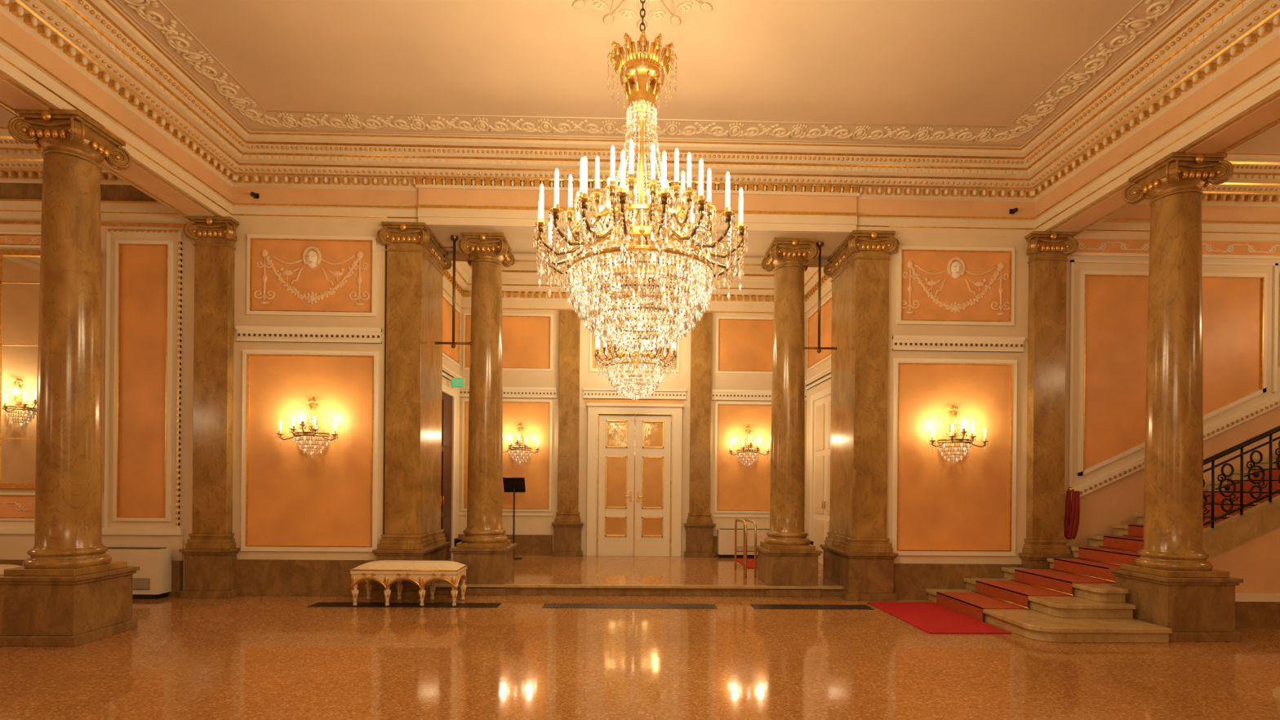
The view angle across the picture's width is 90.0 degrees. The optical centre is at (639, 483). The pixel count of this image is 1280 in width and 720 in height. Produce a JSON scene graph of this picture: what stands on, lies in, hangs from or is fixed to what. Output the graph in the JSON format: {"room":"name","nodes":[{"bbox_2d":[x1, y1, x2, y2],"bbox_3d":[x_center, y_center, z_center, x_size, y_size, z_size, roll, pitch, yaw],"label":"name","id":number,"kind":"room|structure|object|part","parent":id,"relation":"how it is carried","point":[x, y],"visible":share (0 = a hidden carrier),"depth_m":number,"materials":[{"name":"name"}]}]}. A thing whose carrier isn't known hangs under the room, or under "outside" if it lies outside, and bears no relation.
{"room":"grand foyer","nodes":[
{"label":"grand foyer","id":0,"kind":"room"},
{"bbox_2d":[0,218,386,590],"bbox_3d":[-6.491,-1.423,8.734,6.300,5.730,0.950,1,0,-1],"label":"wall","id":1,"kind":"structure","parent":0,"point":[241,317],"depth_m":8.29,"materials":[{"name":"beige paint"}]},
{"bbox_2d":[0,248,40,488],"bbox_3d":[-7.954,-1.457,8.192,2.010,3.050,0.050,1,0,-1],"label":"wall mirror","id":2,"kind":"object","parent":1,"relation":"attached to","point":[20,269],"visible":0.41,"depth_m":8.20,"materials":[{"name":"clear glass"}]},
{"bbox_2d":[0,559,183,595],"bbox_3d":[-7.779,1.205,8.201,3.750,0.450,0.060,1,0,-1],"label":"baseboard","id":3,"kind":"structure","parent":1,"relation":"attached to","point":[177,566],"depth_m":8.21,"materials":[{"name":"brown stone"}]},
{"bbox_2d":[0,220,185,560],"bbox_3d":[-7.757,-1.190,8.206,3.750,4.340,0.050,1,0,-1],"label":"panelling","id":4,"kind":"object","parent":1,"relation":"attached to","point":[144,269],"visible":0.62,"depth_m":8.25,"materials":[{"name":"orange paint"}]},
{"bbox_2d":[250,191,258,198],"bbox_3d":[-4.959,-3.709,8.232,0.060,0.071,0.105,1,0,-1],"label":"security camera","id":5,"kind":"object","parent":1,"relation":"attached to","point":[255,195],"visible":1,"depth_m":8.22,"materials":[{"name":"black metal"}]},
{"bbox_2d":[234,559,376,596],"bbox_3d":[-4.309,1.226,8.277,1.850,0.470,0.060,1,0,-1],"label":"baseboard","id":6,"kind":"structure","parent":1,"relation":"attached to","point":[252,577],"depth_m":8.25,"materials":[{"name":"brown stone"}]},
{"bbox_2d":[276,398,337,458],"bbox_3d":[-4.234,-0.702,8.147,0.774,0.792,0.326,1,0,-1],"label":"wall sconce","id":7,"kind":"object","parent":1,"relation":"attached to","point":[312,421],"visible":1,"depth_m":8.15,"materials":[{"name":"gold metal"}]},
{"bbox_2d":[235,234,382,551],"bbox_3d":[-4.288,-1.161,8.284,1.850,4.085,0.140,1,0,-1],"label":"panelling","id":8,"kind":"object","parent":1,"relation":"attached to","point":[291,500],"visible":1,"depth_m":8.29,"materials":[{"name":"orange paint"}]},
{"bbox_2d":[442,292,460,538],"bbox_3d":[-3.434,-1.396,10.702,0.200,5.730,2.850,1,0,-1],"label":"wall","id":9,"kind":"structure","parent":0,"point":[446,362],"depth_m":11.76,"materials":[{"name":"beige paint"}]},
{"bbox_2d":[440,384,456,559],"bbox_3d":[-3.306,-0.160,10.630,0.070,2.980,1.720,1,0,-1],"label":"door","id":10,"kind":"structure","parent":9,"relation":"in","point":[448,395],"depth_m":11.10,"materials":[{"name":"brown wood"}]},
{"bbox_2d":[442,293,462,380],"bbox_3d":[-3.305,-2.490,10.854,0.045,1.360,2.150,1,0,-1],"label":"panelling","id":11,"kind":"object","parent":9,"relation":"attached to","point":[450,353],"visible":0.39,"depth_m":11.18,"materials":[{"name":"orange paint"}]},
{"bbox_2d":[450,377,464,387],"bbox_3d":[-3.169,-1.749,11.133,0.232,0.170,0.080,1,0,-1],"label":"exit sign","id":12,"kind":"object","parent":11,"relation":"attached to","point":[455,382],"visible":1,"depth_m":11.11,"materials":[{"name":"green plastic"}]},
{"bbox_2d":[458,310,807,555],"bbox_3d":[-0.114,-1.366,12.100,6.500,5.730,0.200,1,0,-1],"label":"wall","id":13,"kind":"structure","parent":0,"point":[524,524],"depth_m":11.98,"materials":[{"name":"beige paint"}]},
{"bbox_2d":[502,423,539,466],"bbox_3d":[-2.234,-0.714,11.792,0.774,0.792,0.326,1,0,-1],"label":"wall sconce","id":14,"kind":"object","parent":13,"relation":"attached to","point":[519,440],"visible":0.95,"depth_m":11.80,"materials":[{"name":"gold metal"}]},
{"bbox_2d":[457,312,807,556],"bbox_3d":[-0.115,-0.891,11.975,6.500,4.500,0.050,1,0,-1],"label":"panelling","id":15,"kind":"object","parent":13,"relation":"attached to","point":[744,344],"visible":0.53,"depth_m":11.98,"materials":[{"name":"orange paint"}]},
{"bbox_2d":[586,402,683,556],"bbox_3d":[-0.102,-0.063,11.943,1.800,2.845,0.109,1,0,-1],"label":"double door","id":16,"kind":"structure","parent":13,"relation":"in","point":[634,469],"depth_m":11.95,"materials":[{"name":"beige paint"}]},
{"bbox_2d":[728,426,769,468],"bbox_3d":[2.035,-0.676,11.886,0.774,0.792,0.326,1,0,-1],"label":"wall sconce","id":17,"kind":"object","parent":13,"relation":"attached to","point":[748,444],"visible":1,"depth_m":11.89,"materials":[{"name":"gold metal"}]},
{"bbox_2d":[415,177,860,233],"bbox_3d":[-0.011,-3.616,8.336,5.780,0.579,0.130,1,0,-1],"label":"entablature","id":18,"kind":"object","parent":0,"point":[507,206],"depth_m":8.32,"materials":[{"name":"beige paint"}]},
{"bbox_2d":[428,226,849,258],"bbox_3d":[-0.021,-3.780,8.876,6.600,0.900,0.950,1,0,-1],"label":"wall","id":19,"kind":"structure","parent":0,"point":[520,240],"depth_m":8.70,"materials":[{"name":"beige paint"}]},
{"bbox_2d":[435,235,471,348],"bbox_3d":[-2.529,-2.593,8.696,0.504,1.520,0.100,1,0,-1],"label":"rod","id":20,"kind":"object","parent":19,"relation":"hanging from","point":[454,237],"visible":1,"depth_m":8.68,"materials":[{"name":"brown metal"}]},
{"bbox_2d":[443,252,831,315],"bbox_3d":[-0.063,-3.561,10.675,6.494,0.720,2.644,1,0,-1],"label":"crown molding","id":21,"kind":"structure","parent":19,"relation":"attached to","point":[521,291],"depth_m":11.82,"materials":[{"name":"beige paint"}]},
{"bbox_2d":[0,0,1279,236],"bbox_3d":[0.137,-3.776,1.703,10.532,0.905,13.392,1,0,-1],"label":"trim","id":22,"kind":"structure","parent":19,"relation":"attached to","point":[1214,60],"depth_m":7.82,"materials":[{"name":"beige paint"}]},
{"bbox_2d":[803,241,837,353],"bbox_3d":[2.470,-2.548,8.806,0.504,1.520,0.100,1,0,-1],"label":"rod","id":23,"kind":"object","parent":19,"relation":"hanging from","point":[820,244],"visible":0.9,"depth_m":8.79,"materials":[{"name":"brown metal"}]},
{"bbox_2d":[0,594,1279,719],"bbox_3d":[0.086,1.601,1.813,19.200,0.200,13.620,1,0,-1],"label":"floor","id":24,"kind":"structure","parent":0,"point":[237,657],"depth_m":5.16,"materials":[{"name":"stone"}]},
{"bbox_2d":[0,564,22,574],"bbox_3d":[-7.692,1.178,7.233,1.277,0.505,0.524,1,0,-1],"label":"upholstered bench","id":25,"kind":"object","parent":24,"relation":"on","point":[2,566],"visible":0.02,"depth_m":7.26,"materials":[{"name":"beige fabric"}]},
{"bbox_2d":[0,109,139,646],"bbox_3d":[-5.386,-0.964,6.053,0.760,4.830,0.760,1,0,-1],"label":"marble column","id":26,"kind":"structure","parent":24,"relation":"on","point":[68,592],"depth_m":5.86,"materials":[{"name":"stone"}]},
{"bbox_2d":[105,546,172,599],"bbox_3d":[-6.489,1.128,8.069,0.980,0.628,0.250,1,0,-1],"label":"heater","id":27,"kind":"object","parent":24,"relation":"on","point":[153,580],"visible":0.44,"depth_m":7.96,"materials":[{"name":"beige plastic"}]},
{"bbox_2d":[178,215,239,598],"bbox_3d":[-5.472,-0.964,8.157,0.656,4.830,0.243,1,0,-1],"label":"pilaster","id":28,"kind":"object","parent":24,"relation":"on","point":[211,551],"visible":1,"depth_m":8.15,"materials":[{"name":"brown stone"}]},
{"bbox_2d":[306,602,501,608],"bbox_3d":[-2.820,1.472,7.722,2.231,0.006,0.304,1,0,-1],"label":"floor vent grille","id":29,"kind":"object","parent":24,"relation":"in","point":[318,604],"depth_m":7.72,"materials":[{"name":"brown metal"}]},
{"bbox_2d":[349,560,467,606],"bbox_3d":[-2.825,1.215,7.880,1.277,0.505,0.524,1,0,-1],"label":"upholstered bench","id":30,"kind":"object","parent":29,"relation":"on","point":[385,572],"visible":1,"depth_m":7.65,"materials":[{"name":"beige fabric"}]},
{"bbox_2d":[372,221,452,598],"bbox_3d":[-3.075,-0.943,8.754,0.676,4.830,1.186,1,0,-1],"label":"pier","id":31,"kind":"object","parent":24,"relation":"on","point":[416,264],"visible":0.98,"depth_m":8.28,"materials":[{"name":"stone"}]},
{"bbox_2d":[448,231,516,595],"bbox_3d":[-2.126,-0.934,8.825,0.760,4.830,0.760,1,0,-1],"label":"marble column","id":32,"kind":"structure","parent":24,"relation":"on","point":[487,553],"depth_m":8.62,"materials":[{"name":"stone"}]},
{"bbox_2d":[542,603,718,608],"bbox_3d":[-0.120,1.496,7.781,2.105,0.006,0.304,1,0,-1],"label":"floor vent grille","id":33,"kind":"object","parent":24,"relation":"in","point":[594,606],"depth_m":7.79,"materials":[{"name":"brown metal"}]},
{"bbox_2d":[428,555,843,596],"bbox_3d":[-0.098,1.429,10.251,6.500,0.141,3.500,1,0,-1],"label":"platform","id":34,"kind":"object","parent":24,"relation":"on","point":[533,575],"visible":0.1,"depth_m":9.15,"materials":[{"name":"stone"}]},
{"bbox_2d":[453,537,461,546],"bbox_3d":[-2.596,1.072,9.365,0.252,0.530,0.252,1,0,-1],"label":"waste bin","id":35,"kind":"object","parent":34,"relation":"on","point":[456,540],"visible":0.17,"depth_m":9.27,"materials":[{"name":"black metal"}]},
{"bbox_2d":[502,476,525,559],"bbox_3d":[-2.236,0.617,11.354,0.380,1.446,0.300,1,0,-1],"label":"sign stand","id":36,"kind":"object","parent":34,"relation":"on","point":[513,485],"visible":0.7,"depth_m":11.34,"materials":[{"name":"black metal"}]},
{"bbox_2d":[551,310,583,556],"bbox_3d":[-1.323,-0.927,11.876,0.580,4.550,0.190,1,0,-1],"label":"pilaster","id":37,"kind":"object","parent":34,"relation":"on","point":[567,524],"visible":0.99,"depth_m":11.87,"materials":[{"name":"brown stone"}]},
{"bbox_2d":[683,312,715,557],"bbox_3d":[1.126,-0.905,11.930,0.580,4.550,0.190,1,0,-1],"label":"pilaster","id":38,"kind":"object","parent":34,"relation":"on","point":[699,526],"visible":0.97,"depth_m":11.92,"materials":[{"name":"brown stone"}]},
{"bbox_2d":[716,528,768,558],"bbox_3d":[1.969,1.114,11.886,1.050,0.528,0.250,1,0,-1],"label":"heater","id":39,"kind":"object","parent":34,"relation":"on","point":[725,537],"visible":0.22,"depth_m":11.77,"materials":[{"name":"beige metal"}]},
{"bbox_2d":[734,518,756,577],"bbox_3d":[1.607,0.966,9.778,0.174,0.817,0.914,1,0,-1],"label":"brass handrail","id":40,"kind":"object","parent":34,"relation":"on","point":[744,553],"visible":1,"depth_m":9.34,"materials":[{"name":"brown metal"}]},
{"bbox_2d":[736,559,757,568],"bbox_3d":[2.107,1.373,10.949,0.760,0.012,1.200,1,0,-1],"label":"mat","id":41,"kind":"object","parent":34,"relation":"on","point":[750,562],"visible":0.21,"depth_m":10.98,"materials":[{"name":"red carpet"}]},
{"bbox_2d":[754,237,822,596],"bbox_3d":[2.062,-0.896,8.917,0.760,4.830,0.760,1,0,-1],"label":"marble column","id":42,"kind":"structure","parent":24,"relation":"on","point":[786,557],"depth_m":8.71,"materials":[{"name":"stone"}]},
{"bbox_2d":[750,604,875,609],"bbox_3d":[2.100,1.516,7.830,1.449,0.006,0.304,1,0,-1],"label":"floor vent grille","id":43,"kind":"object","parent":24,"relation":"in","point":[755,606],"depth_m":7.83,"materials":[{"name":"brown metal"}]},
{"bbox_2d":[819,230,899,600],"bbox_3d":[3.023,-0.888,8.889,0.676,4.830,1.186,1,0,-1],"label":"pier","id":44,"kind":"object","parent":24,"relation":"on","point":[858,554],"visible":1,"depth_m":8.41,"materials":[{"name":"stone"}]},
{"bbox_2d":[866,601,1011,634],"bbox_3d":[3.338,1.523,7.335,0.845,0.014,1.680,1,0,-1],"label":"floor mat","id":45,"kind":"object","parent":24,"relation":"on","point":[929,617],"visible":1,"depth_m":7.15,"materials":[{"name":"red carpet"}]},
{"bbox_2d":[1018,231,1078,568],"bbox_3d":[5.365,-0.867,8.395,0.656,4.830,0.243,1,0,-1],"label":"pilaster","id":46,"kind":"object","parent":24,"relation":"on","point":[1047,252],"visible":0.94,"depth_m":8.39,"materials":[{"name":"brown stone"}]},
{"bbox_2d":[925,449,1279,642],"bbox_3d":[6.654,0.400,7.338,5.745,2.320,2.290,1,0,-1],"label":"staircase","id":47,"kind":"structure","parent":24,"relation":"on","point":[1077,599],"depth_m":7.27,"materials":[{"name":"stone"}]},
{"bbox_2d":[1064,486,1079,539],"bbox_3d":[5.673,0.391,8.421,0.174,0.690,0.111,1,0,-1],"label":"rope","id":48,"kind":"object","parent":47,"relation":"hanging from","point":[1072,511],"visible":1,"depth_m":8.39,"materials":[{"name":"red fabric"}]},
{"bbox_2d":[1108,151,1243,641],"bbox_3d":[5.524,-0.865,6.623,0.760,4.830,0.760,1,0,-1],"label":"marble column","id":49,"kind":"structure","parent":24,"relation":"on","point":[1172,584],"depth_m":6.43,"materials":[{"name":"stone"}]},
{"bbox_2d":[1272,686,1279,715],"bbox_3d":[4.613,1.467,3.648,0.850,0.150,1.450,1,0,-1],"label":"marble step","id":50,"kind":"structure","parent":24,"relation":"on","point":[1276,691],"depth_m":4.26,"materials":[{"name":"beige stone"}]},
{"bbox_2d":[0,69,1279,236],"bbox_3d":[0.137,-3.773,1.703,11.540,0.912,13.400,1,0,-1],"label":"ceiling","id":51,"kind":"structure","parent":0,"point":[1264,114],"depth_m":6.33,"materials":[{"name":"beige paint"}]},
{"bbox_2d":[0,0,1279,152],"bbox_3d":[0.131,-4.329,2.178,19.200,0.200,14.350,1,0,-1],"label":"ceiling","id":52,"kind":"structure","parent":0,"point":[919,62],"depth_m":6.39,"materials":[{"name":"beige paint"}]},
{"bbox_2d":[532,0,748,353],"bbox_3d":[0.012,-2.643,5.101,1.678,3.195,1.716,1,0,29],"label":"chandelier","id":53,"kind":"object","parent":52,"relation":"hanging from","point":[644,91],"visible":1,"depth_m":4.83,"materials":[{"name":"gold metal"}]},
{"bbox_3d":[0.022,-3.833,5.101,0.100,0.816,0.100,1,0,-1],"label":"chain","id":54,"kind":"part","parent":53,"relation":"part of","materials":[{"name":"brown metal"}]},
{"bbox_2d":[572,0,712,30],"bbox_3d":[0.036,-4.228,5.101,1.740,0.031,1.740,1,0,-1],"label":"rosette","id":55,"kind":"object","parent":52,"relation":"attached to","point":[675,20],"depth_m":5.70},
{"bbox_2d":[113,0,1190,146],"bbox_3d":[0.142,-4.225,1.647,9.419,0.034,12.390,1,0,-1],"label":"molding","id":56,"kind":"structure","parent":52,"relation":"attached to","point":[1136,24],"depth_m":7.48,"materials":[{"name":"beige paint"}]},
{"bbox_2d":[513,262,775,270],"bbox_3d":[-0.059,-4.021,10.675,6.500,0.200,2.650,1,0,-1],"label":"ceiling","id":57,"kind":"structure","parent":0,"point":[517,264],"depth_m":11.55,"materials":[{"name":"beige paint"}]},
{"bbox_2d":[593,275,678,399],"bbox_3d":[-0.064,-2.640,10.351,1.342,2.583,1.372,1,0,-31],"label":"chandelier","id":58,"kind":"object","parent":57,"relation":"hanging from","point":[656,375],"visible":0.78,"depth_m":10.11,"materials":[{"name":"gold metal"}]},
{"bbox_2d":[804,292,831,538],"bbox_3d":[3.264,-1.336,10.849,0.200,5.730,2.850,1,0,-1],"label":"wall","id":59,"kind":"structure","parent":0,"point":[827,363],"depth_m":11.86,"materials":[{"name":"beige paint"}]},
{"bbox_2d":[804,294,831,390],"bbox_3d":[3.150,-2.432,10.946,0.045,1.360,2.150,1,0,-1],"label":"panelling","id":60,"kind":"object","parent":59,"relation":"attached to","point":[814,358],"visible":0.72,"depth_m":11.18,"materials":[{"name":"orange paint"}]},
{"bbox_2d":[808,386,831,564],"bbox_3d":[3.118,-0.102,10.771,0.070,2.980,1.720,1,0,-1],"label":"door","id":61,"kind":"structure","parent":59,"relation":"in","point":[820,402],"depth_m":11.05,"materials":[{"name":"beige paint"}]},
{"bbox_2d":[886,234,1279,564],"bbox_3d":[6.405,-1.307,9.018,6.300,5.730,0.950,1,0,-1],"label":"wall","id":62,"kind":"structure","parent":0,"point":[1020,329],"depth_m":8.51,"materials":[{"name":"beige paint"}]},
{"bbox_2d":[891,245,1025,555],"bbox_3d":[4.210,-1.085,8.471,1.750,4.085,0.140,1,0,-1],"label":"panelling","id":63,"kind":"object","parent":62,"relation":"attached to","point":[940,507],"visible":1,"depth_m":8.48,"materials":[{"name":"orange paint"}]},
{"bbox_2d":[893,563,1023,599],"bbox_3d":[4.188,1.303,8.464,1.750,0.470,0.060,1,0,-1],"label":"baseboard","id":64,"kind":"structure","parent":62,"relation":"attached to","point":[911,580],"depth_m":8.43,"materials":[{"name":"brown stone"}]},
{"bbox_2d":[928,405,988,465],"bbox_3d":[4.154,-0.627,8.332,0.774,0.792,0.326,1,0,-1],"label":"wall sconce","id":65,"kind":"object","parent":62,"relation":"attached to","point":[953,430],"visible":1,"depth_m":8.33,"materials":[{"name":"gold metal"}]},
{"bbox_2d":[1008,208,1017,213],"bbox_3d":[4.938,-3.600,8.450,0.060,0.071,0.105,1,0,-1],"label":"security camera","id":66,"kind":"object","parent":62,"relation":"attached to","point":[1015,210],"visible":1,"depth_m":8.44,"materials":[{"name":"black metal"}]},
{"bbox_2d":[1066,238,1279,546],"bbox_3d":[7.613,-0.987,8.542,3.900,4.510,0.055,1,0,-1],"label":"panelling","id":67,"kind":"object","parent":62,"relation":"attached to","point":[1113,304],"visible":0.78,"depth_m":8.54,"materials":[{"name":"orange paint"}]},
{"bbox_2d":[1203,494,1279,627],"bbox_3d":[7.701,0.288,6.999,3.670,2.563,0.135,1,0,-1],"label":"wall","id":68,"kind":"structure","parent":0,"point":[1246,546],"depth_m":6.92,"materials":[{"name":"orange paint"}]},
{"bbox_2d":[1203,425,1279,528],"bbox_3d":[7.656,-0.555,7.000,3.698,2.403,0.056,1,0,-1],"label":"stair railing","id":69,"kind":"object","parent":68,"relation":"on","point":[1227,487],"visible":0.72,"depth_m":6.97,"materials":[{"name":"black metal"}]},
{"bbox_3d":[-9.593,-1.451,1.964,0.200,5.730,14.350,1,0,-1],"label":"wall","id":70,"kind":"structure","parent":0,"visible":0},
{"bbox_2d":[0,105,190,222],"bbox_3d":[-7.546,-3.846,1.534,3.822,0.905,13.392,1,0,-1],"label":"crown molding","id":71,"kind":"structure","parent":70,"relation":"attached to","point":[21,164],"depth_m":8.22,"materials":[{"name":"beige paint"}]},
{"bbox_3d":[9.802,-1.277,2.391,0.200,5.730,14.350,1,0,-1],"label":"wall","id":72,"kind":"structure","parent":0,"visible":0},
{"bbox_2d":[1072,122,1279,240],"bbox_3d":[7.819,-3.707,1.872,3.822,0.905,13.392,1,0,-1],"label":"crown molding","id":73,"kind":"structure","parent":72,"relation":"attached to","point":[1246,206],"depth_m":8.53,"materials":[{"name":"beige paint"}]}
]}

